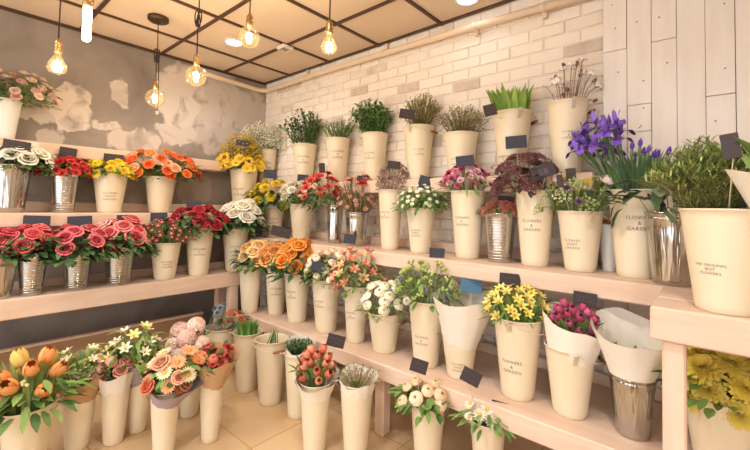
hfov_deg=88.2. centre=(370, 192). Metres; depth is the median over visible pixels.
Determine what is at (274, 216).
bucket
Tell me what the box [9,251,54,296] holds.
metal bucket
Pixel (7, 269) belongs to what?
bucket
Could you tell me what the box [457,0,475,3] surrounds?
diffuser
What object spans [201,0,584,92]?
ceiling pipe
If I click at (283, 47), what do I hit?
smoke detector
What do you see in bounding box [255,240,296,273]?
bouquet
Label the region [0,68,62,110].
bouquet
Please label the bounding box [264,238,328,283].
bouquet
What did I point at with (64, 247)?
bouquet
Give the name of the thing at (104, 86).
wall
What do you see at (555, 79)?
bouquet
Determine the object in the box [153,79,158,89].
socket
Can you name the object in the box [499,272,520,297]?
price card
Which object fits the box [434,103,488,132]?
bouquet
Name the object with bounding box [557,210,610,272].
bucket
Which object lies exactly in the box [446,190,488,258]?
bucket
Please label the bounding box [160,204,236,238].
bouquet
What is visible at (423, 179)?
price card
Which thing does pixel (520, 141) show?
price card
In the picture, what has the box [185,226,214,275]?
bucket
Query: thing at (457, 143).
bucket
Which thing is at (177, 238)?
flower bouquet
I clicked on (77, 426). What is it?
bucket
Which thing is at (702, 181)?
plant
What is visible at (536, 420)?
shelf
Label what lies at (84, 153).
display shelf
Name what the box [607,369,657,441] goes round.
bucket
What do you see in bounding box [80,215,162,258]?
bouquet
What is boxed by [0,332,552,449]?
floor
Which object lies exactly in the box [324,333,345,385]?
price card
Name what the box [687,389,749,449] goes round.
bucket
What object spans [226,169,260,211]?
bucket
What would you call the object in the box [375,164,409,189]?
bouquet
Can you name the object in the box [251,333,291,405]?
bucket
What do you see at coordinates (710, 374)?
bouquet
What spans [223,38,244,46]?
recessed light
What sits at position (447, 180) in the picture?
bouquet
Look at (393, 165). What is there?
price card
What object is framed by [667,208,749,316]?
bucket
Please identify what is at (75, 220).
price card
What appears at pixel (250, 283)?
bucket
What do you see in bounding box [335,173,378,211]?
flower bouquet
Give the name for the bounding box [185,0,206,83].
pendant bulb
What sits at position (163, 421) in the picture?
bucket
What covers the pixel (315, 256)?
bouquet
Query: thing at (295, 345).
bouquet
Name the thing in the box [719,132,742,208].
price card
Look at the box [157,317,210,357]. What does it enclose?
hydrangea bouquet
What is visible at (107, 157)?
price card
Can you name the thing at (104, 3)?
trim
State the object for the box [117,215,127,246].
price card
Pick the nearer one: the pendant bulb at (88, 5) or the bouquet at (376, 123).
the pendant bulb at (88, 5)
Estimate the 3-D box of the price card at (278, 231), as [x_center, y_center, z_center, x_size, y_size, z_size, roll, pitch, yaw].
[-0.716,0.472,3.162,0.202,0.417,0.081,1,-2,12]
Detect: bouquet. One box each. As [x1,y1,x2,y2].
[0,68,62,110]
[0,142,67,175]
[0,223,61,263]
[0,227,30,265]
[0,345,96,435]
[31,224,125,267]
[33,156,92,179]
[54,343,118,403]
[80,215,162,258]
[81,158,143,181]
[93,321,177,387]
[95,355,134,396]
[113,149,207,183]
[134,344,215,408]
[144,218,196,242]
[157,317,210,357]
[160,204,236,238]
[194,340,240,389]
[205,302,250,335]
[213,198,270,235]
[215,133,266,175]
[228,239,276,274]
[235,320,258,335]
[237,120,285,150]
[241,179,297,211]
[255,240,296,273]
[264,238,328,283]
[266,327,278,343]
[275,178,321,208]
[279,108,324,143]
[285,334,315,357]
[288,343,338,402]
[290,171,345,212]
[299,248,348,285]
[319,118,355,137]
[323,246,387,299]
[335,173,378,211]
[336,363,381,398]
[348,98,395,132]
[353,280,409,322]
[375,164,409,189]
[387,259,468,315]
[388,377,453,426]
[391,184,450,215]
[398,92,443,123]
[432,164,497,199]
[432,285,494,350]
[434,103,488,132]
[447,395,518,442]
[474,283,554,328]
[477,200,517,217]
[483,152,568,201]
[486,83,533,110]
[532,173,616,215]
[542,56,601,102]
[542,297,609,367]
[566,110,680,189]
[589,178,683,228]
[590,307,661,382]
[651,346,749,431]
[693,137,749,208]
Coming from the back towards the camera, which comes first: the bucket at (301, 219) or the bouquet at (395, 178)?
the bucket at (301, 219)
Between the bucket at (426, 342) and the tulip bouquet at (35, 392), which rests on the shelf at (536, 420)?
the bucket at (426, 342)
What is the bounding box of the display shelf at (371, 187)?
[259,172,602,194]
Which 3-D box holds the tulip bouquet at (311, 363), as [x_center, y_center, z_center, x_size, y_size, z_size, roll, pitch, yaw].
[-0.307,1.082,2.150,0.249,0.472,0.280,-1,-3,41]
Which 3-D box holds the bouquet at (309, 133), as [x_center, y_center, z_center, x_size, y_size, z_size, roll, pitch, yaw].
[-0.651,-0.494,3.606,0.418,0.618,0.315,-1,-3,41]
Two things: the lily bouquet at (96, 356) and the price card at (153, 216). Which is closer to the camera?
the lily bouquet at (96, 356)
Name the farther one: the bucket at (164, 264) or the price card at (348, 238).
the bucket at (164, 264)
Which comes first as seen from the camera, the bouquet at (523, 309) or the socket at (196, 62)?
the bouquet at (523, 309)
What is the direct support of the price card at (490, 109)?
in the bouquet at (506, 99)
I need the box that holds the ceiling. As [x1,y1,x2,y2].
[0,0,502,82]
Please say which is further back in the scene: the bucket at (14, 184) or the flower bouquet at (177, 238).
the flower bouquet at (177, 238)
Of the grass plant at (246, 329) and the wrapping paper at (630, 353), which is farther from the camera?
the grass plant at (246, 329)
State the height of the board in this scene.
0.378 m
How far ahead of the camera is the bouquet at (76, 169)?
2.71 m
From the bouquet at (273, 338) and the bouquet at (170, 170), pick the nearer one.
the bouquet at (273, 338)
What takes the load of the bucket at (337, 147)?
on the display shelf at (371, 187)
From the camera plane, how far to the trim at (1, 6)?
3.24 m
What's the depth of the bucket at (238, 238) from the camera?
3.34 m
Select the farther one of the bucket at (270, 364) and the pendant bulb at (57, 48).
the bucket at (270, 364)
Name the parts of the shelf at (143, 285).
rail, leg, leg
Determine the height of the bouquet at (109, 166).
0.335 m
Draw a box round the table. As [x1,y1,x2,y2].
[650,287,749,449]
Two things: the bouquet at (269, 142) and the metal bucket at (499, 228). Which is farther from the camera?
the bouquet at (269, 142)
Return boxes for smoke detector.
[276,43,293,52]
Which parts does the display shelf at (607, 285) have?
rail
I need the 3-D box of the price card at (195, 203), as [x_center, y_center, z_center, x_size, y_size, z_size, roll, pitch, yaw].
[-1.483,0.201,3.243,0.123,0.265,0.038,2,-2,-24]
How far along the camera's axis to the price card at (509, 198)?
2.27 m
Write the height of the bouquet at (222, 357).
0.442 m
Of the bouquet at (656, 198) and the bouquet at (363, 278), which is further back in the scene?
the bouquet at (363, 278)
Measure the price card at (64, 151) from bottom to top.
0.251 m
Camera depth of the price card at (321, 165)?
3.15 m
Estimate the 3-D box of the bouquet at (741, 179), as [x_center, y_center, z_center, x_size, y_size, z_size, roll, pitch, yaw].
[1.219,0.006,1.050,0.524,0.407,0.446,-1,-3,41]
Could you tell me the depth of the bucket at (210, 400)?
2.17 m
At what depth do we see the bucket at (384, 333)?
2.39 m
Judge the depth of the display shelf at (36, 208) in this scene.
2.83 m
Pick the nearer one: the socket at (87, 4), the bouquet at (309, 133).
the socket at (87, 4)
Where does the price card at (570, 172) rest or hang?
in the bouquet at (578, 202)
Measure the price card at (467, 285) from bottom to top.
0.342 m
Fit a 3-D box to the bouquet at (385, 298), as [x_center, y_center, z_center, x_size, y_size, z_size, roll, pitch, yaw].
[0.098,0.742,2.478,0.378,0.368,0.374,3,-3,-39]
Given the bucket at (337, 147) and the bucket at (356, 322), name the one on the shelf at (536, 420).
the bucket at (356, 322)
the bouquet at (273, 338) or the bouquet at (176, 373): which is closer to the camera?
the bouquet at (176, 373)
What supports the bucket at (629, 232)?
on the display shelf at (607, 285)
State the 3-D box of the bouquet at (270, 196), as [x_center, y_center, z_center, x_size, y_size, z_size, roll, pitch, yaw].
[-0.943,0.105,3.708,0.545,0.445,0.597,-1,-3,41]
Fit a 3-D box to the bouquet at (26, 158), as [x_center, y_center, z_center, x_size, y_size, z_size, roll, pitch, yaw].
[-2.337,-0.153,2.586,0.432,0.384,0.542,-1,-3,41]
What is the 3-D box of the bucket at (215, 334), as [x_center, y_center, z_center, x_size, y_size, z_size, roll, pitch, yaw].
[-1.214,1.262,3.145,0.284,0.360,0.298,-1,-3,41]
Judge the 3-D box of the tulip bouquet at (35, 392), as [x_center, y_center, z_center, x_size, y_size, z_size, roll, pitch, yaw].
[-1.665,1.025,1.891,0.503,0.525,0.526,2,-2,-10]
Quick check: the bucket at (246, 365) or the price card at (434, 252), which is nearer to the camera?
the price card at (434, 252)
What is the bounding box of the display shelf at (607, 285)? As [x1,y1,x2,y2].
[248,231,691,305]
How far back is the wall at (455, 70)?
2.75 m
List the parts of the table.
leg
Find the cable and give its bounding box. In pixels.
[155,63,158,114]
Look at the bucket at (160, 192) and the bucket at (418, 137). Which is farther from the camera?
the bucket at (160, 192)
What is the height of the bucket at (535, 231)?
0.407 m
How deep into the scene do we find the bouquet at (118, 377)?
2.14 m
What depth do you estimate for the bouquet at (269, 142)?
4.01 m
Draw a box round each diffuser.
[226,40,241,45]
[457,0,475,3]
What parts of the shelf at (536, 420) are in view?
leg, rail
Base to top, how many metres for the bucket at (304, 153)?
0.371 m
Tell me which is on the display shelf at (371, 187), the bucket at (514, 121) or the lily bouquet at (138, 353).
the bucket at (514, 121)
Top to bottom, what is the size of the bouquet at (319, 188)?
0.502 m
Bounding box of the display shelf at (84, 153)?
[0,138,224,171]
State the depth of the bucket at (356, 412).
2.05 m
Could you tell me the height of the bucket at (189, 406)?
0.330 m
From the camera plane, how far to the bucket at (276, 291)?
3.18 m
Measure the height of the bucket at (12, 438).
0.350 m
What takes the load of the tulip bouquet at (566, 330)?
in the bucket at (570, 383)
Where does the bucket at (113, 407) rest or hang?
on the floor
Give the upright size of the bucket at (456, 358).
0.229 m
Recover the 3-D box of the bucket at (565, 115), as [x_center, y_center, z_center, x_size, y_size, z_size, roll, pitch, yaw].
[1.097,-0.298,2.130,0.240,0.399,0.240,-1,-3,41]
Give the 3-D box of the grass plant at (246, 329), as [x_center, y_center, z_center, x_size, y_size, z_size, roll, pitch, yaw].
[-0.905,1.014,2.840,0.143,0.167,0.164,-1,-3,41]
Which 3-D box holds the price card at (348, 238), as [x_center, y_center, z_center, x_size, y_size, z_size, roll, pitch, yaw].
[-0.152,0.492,2.765,0.093,0.384,0.134,1,-2,0]
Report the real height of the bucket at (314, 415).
0.380 m
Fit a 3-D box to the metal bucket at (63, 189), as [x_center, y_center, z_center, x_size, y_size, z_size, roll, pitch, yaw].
[-2.201,0.004,2.779,0.212,0.276,0.212,1,-2,7]
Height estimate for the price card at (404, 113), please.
0.156 m
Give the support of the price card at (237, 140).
in the sunflower bouquet at (258, 163)
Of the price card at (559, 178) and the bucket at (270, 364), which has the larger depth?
the bucket at (270, 364)
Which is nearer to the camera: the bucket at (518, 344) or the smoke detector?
the bucket at (518, 344)
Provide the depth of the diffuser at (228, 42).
3.23 m
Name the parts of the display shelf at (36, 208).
rail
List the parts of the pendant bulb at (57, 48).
cord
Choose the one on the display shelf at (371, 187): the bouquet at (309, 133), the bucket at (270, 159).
the bucket at (270, 159)
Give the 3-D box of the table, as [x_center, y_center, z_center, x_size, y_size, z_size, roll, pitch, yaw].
[1.387,0.895,1.093,0.925,1.050,0.453,-1,-3,41]
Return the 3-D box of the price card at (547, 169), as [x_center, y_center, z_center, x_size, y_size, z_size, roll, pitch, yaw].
[0.901,-0.063,1.998,0.126,0.198,0.096,-1,-3,41]
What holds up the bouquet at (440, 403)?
in the bucket at (426, 437)
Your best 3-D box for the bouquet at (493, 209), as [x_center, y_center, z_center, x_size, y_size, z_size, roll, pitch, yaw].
[0.748,0.176,2.241,0.281,0.272,0.278,-1,-3,41]
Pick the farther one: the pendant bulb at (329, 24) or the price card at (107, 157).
the price card at (107, 157)
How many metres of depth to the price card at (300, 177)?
3.43 m
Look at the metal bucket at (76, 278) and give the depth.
2.52 m
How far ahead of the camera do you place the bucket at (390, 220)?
2.71 m
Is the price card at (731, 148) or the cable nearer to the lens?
the price card at (731, 148)
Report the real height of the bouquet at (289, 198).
0.474 m
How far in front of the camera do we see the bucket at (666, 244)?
1.59 m
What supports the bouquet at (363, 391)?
in the bucket at (356, 412)
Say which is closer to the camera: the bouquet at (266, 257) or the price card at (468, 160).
the price card at (468, 160)
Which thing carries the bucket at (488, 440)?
on the floor
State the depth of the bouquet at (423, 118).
2.76 m
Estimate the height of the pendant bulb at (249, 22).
0.464 m
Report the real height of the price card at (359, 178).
0.329 m
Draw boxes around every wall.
[0,9,266,348]
[260,0,603,372]
[603,0,749,387]
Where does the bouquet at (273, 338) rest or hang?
in the bucket at (270, 364)
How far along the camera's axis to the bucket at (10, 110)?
2.60 m
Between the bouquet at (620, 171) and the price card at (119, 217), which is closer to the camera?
the bouquet at (620, 171)
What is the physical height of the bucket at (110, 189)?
0.298 m
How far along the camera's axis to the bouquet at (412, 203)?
2.54 m
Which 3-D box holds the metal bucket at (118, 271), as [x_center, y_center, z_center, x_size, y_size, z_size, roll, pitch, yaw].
[-1.799,0.515,2.768,0.231,0.270,0.231,1,-2,10]
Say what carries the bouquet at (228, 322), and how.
in the bucket at (215, 334)
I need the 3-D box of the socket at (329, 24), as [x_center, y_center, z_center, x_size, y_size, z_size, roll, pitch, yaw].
[-0.206,-0.859,1.998,0.052,0.076,0.037,-1,-3,41]
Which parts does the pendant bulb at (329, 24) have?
cord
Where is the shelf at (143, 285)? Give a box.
[0,261,239,322]
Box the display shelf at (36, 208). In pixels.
[0,201,257,226]
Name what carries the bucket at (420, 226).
on the display shelf at (607, 285)
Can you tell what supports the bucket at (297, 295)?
on the shelf at (536, 420)
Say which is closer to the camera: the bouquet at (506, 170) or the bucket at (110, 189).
the bouquet at (506, 170)
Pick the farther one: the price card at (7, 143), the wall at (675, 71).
the price card at (7, 143)
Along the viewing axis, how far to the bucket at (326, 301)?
2.76 m
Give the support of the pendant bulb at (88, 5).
hanging from the ceiling
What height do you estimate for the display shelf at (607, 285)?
0.155 m
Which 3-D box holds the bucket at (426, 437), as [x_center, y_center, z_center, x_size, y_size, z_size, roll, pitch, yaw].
[0.297,1.256,2.007,0.210,0.350,0.207,3,-3,-34]
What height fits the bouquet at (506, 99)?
0.252 m
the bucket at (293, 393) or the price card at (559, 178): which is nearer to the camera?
the price card at (559, 178)
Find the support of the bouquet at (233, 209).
in the bucket at (238, 238)
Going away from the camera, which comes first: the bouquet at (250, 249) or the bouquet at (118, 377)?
the bouquet at (118, 377)
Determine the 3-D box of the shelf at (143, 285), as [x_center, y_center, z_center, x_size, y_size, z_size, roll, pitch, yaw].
[-2.096,0.989,2.508,0.310,0.822,2.625,-1,-3,41]
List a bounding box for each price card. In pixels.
[2,138,30,163]
[23,215,50,226]
[58,146,77,157]
[67,216,91,249]
[103,153,123,161]
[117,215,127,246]
[150,212,167,241]
[186,201,201,206]
[236,139,249,146]
[263,169,276,190]
[270,225,291,242]
[297,174,308,186]
[312,262,323,280]
[319,163,327,199]
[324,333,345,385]
[344,234,355,243]
[357,175,364,198]
[387,161,400,176]
[399,108,414,122]
[409,357,428,390]
[417,175,431,192]
[429,248,444,274]
[455,155,474,189]
[459,366,482,413]
[460,278,481,296]
[483,103,501,118]
[497,195,514,208]
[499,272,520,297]
[505,135,526,188]
[529,161,556,186]
[556,174,569,209]
[565,168,575,192]
[573,291,596,321]
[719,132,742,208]
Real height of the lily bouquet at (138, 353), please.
0.532 m
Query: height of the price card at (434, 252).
0.343 m
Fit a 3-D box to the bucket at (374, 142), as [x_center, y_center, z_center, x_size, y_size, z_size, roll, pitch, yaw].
[0.031,-0.276,3.077,0.239,0.380,0.233,-1,-3,41]
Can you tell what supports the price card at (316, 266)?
in the bouquet at (315, 256)
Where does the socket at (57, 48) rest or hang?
attached to the pendant bulb at (57, 48)
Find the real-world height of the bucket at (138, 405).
0.350 m
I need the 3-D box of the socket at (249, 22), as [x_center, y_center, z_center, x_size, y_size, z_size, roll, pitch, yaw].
[-0.683,-0.983,2.198,0.052,0.076,0.037,-1,-3,41]
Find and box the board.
[0,311,203,393]
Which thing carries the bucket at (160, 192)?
on the display shelf at (36, 208)
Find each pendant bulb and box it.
[46,0,67,74]
[81,0,93,41]
[145,13,168,105]
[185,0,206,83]
[238,0,259,48]
[321,0,336,54]
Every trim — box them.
[0,5,264,84]
[58,0,514,84]
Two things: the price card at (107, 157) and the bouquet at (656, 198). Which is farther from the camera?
the price card at (107, 157)
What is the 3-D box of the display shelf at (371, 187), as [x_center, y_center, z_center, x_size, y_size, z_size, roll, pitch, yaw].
[-0.008,-0.040,3.087,3.205,0.093,0.235,-1,-3,41]
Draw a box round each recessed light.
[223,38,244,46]
[454,0,479,6]
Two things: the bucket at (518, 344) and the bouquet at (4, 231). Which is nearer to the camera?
the bucket at (518, 344)
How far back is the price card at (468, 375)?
1.78 m
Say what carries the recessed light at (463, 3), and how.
in the ceiling
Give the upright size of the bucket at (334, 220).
0.310 m
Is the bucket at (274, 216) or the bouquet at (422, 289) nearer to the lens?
the bouquet at (422, 289)
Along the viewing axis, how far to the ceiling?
2.91 m
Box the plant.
[640,135,749,208]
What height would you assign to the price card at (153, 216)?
0.277 m
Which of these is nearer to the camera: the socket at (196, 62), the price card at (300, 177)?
the socket at (196, 62)
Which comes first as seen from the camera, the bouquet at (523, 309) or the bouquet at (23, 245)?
the bouquet at (523, 309)
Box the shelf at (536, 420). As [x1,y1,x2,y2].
[240,297,692,449]
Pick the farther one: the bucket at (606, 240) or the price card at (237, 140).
the price card at (237, 140)
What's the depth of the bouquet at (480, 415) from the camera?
1.79 m
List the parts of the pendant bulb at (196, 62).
cord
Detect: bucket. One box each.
[0,97,27,138]
[0,163,31,212]
[0,257,17,299]
[0,395,63,449]
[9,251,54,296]
[43,173,85,212]
[57,377,95,449]
[62,255,91,290]
[93,173,129,212]
[97,380,133,446]
[104,245,134,285]
[127,384,149,433]
[140,176,180,212]
[145,385,181,449]
[151,241,185,279]
[180,388,199,417]
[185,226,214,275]
[198,372,230,443]
[203,322,235,343]
[223,225,248,271]
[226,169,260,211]
[229,327,266,392]
[235,263,261,313]
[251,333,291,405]
[255,149,279,184]
[260,205,283,236]
[266,264,286,315]
[280,351,301,419]
[281,271,311,322]
[286,204,313,238]
[290,143,319,183]
[294,375,336,449]
[311,275,342,333]
[322,137,353,181]
[326,205,343,243]
[334,373,379,449]
[339,282,368,343]
[345,212,368,245]
[358,131,391,180]
[367,307,406,353]
[374,189,402,249]
[402,208,439,253]
[403,124,437,178]
[403,295,450,368]
[408,397,448,449]
[436,330,484,379]
[439,131,483,176]
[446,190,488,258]
[463,413,504,449]
[478,213,517,262]
[493,107,537,175]
[494,311,545,401]
[509,190,554,266]
[544,339,605,419]
[546,96,595,172]
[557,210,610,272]
[600,224,615,271]
[602,189,670,278]
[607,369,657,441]
[643,212,691,286]
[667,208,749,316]
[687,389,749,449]
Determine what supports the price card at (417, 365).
in the bouquet at (440, 403)
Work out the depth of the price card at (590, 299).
1.75 m
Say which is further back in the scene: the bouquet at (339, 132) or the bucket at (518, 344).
the bouquet at (339, 132)
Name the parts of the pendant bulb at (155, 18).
cord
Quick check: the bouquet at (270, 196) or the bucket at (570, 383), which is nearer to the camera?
the bucket at (570, 383)
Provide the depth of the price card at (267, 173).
3.71 m
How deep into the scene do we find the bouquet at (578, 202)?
1.93 m
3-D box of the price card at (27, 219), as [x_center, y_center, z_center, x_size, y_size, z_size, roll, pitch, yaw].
[-2.137,0.283,2.473,0.138,0.276,0.062,3,-3,-41]
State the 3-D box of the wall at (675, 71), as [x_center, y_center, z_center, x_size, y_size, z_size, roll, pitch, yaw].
[2.058,0.092,1.403,2.110,2.704,0.057,-1,-3,41]
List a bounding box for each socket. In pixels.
[53,38,62,53]
[82,0,93,8]
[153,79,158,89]
[193,54,199,66]
[246,13,252,27]
[326,19,333,34]
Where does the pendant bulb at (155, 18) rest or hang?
hanging from the ceiling
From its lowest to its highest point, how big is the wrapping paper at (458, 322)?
0.385 m
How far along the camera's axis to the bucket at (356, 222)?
2.92 m
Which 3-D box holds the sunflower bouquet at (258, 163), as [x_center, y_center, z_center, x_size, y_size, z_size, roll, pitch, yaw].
[-1.292,-0.259,3.823,0.424,0.687,0.481,0,-2,31]

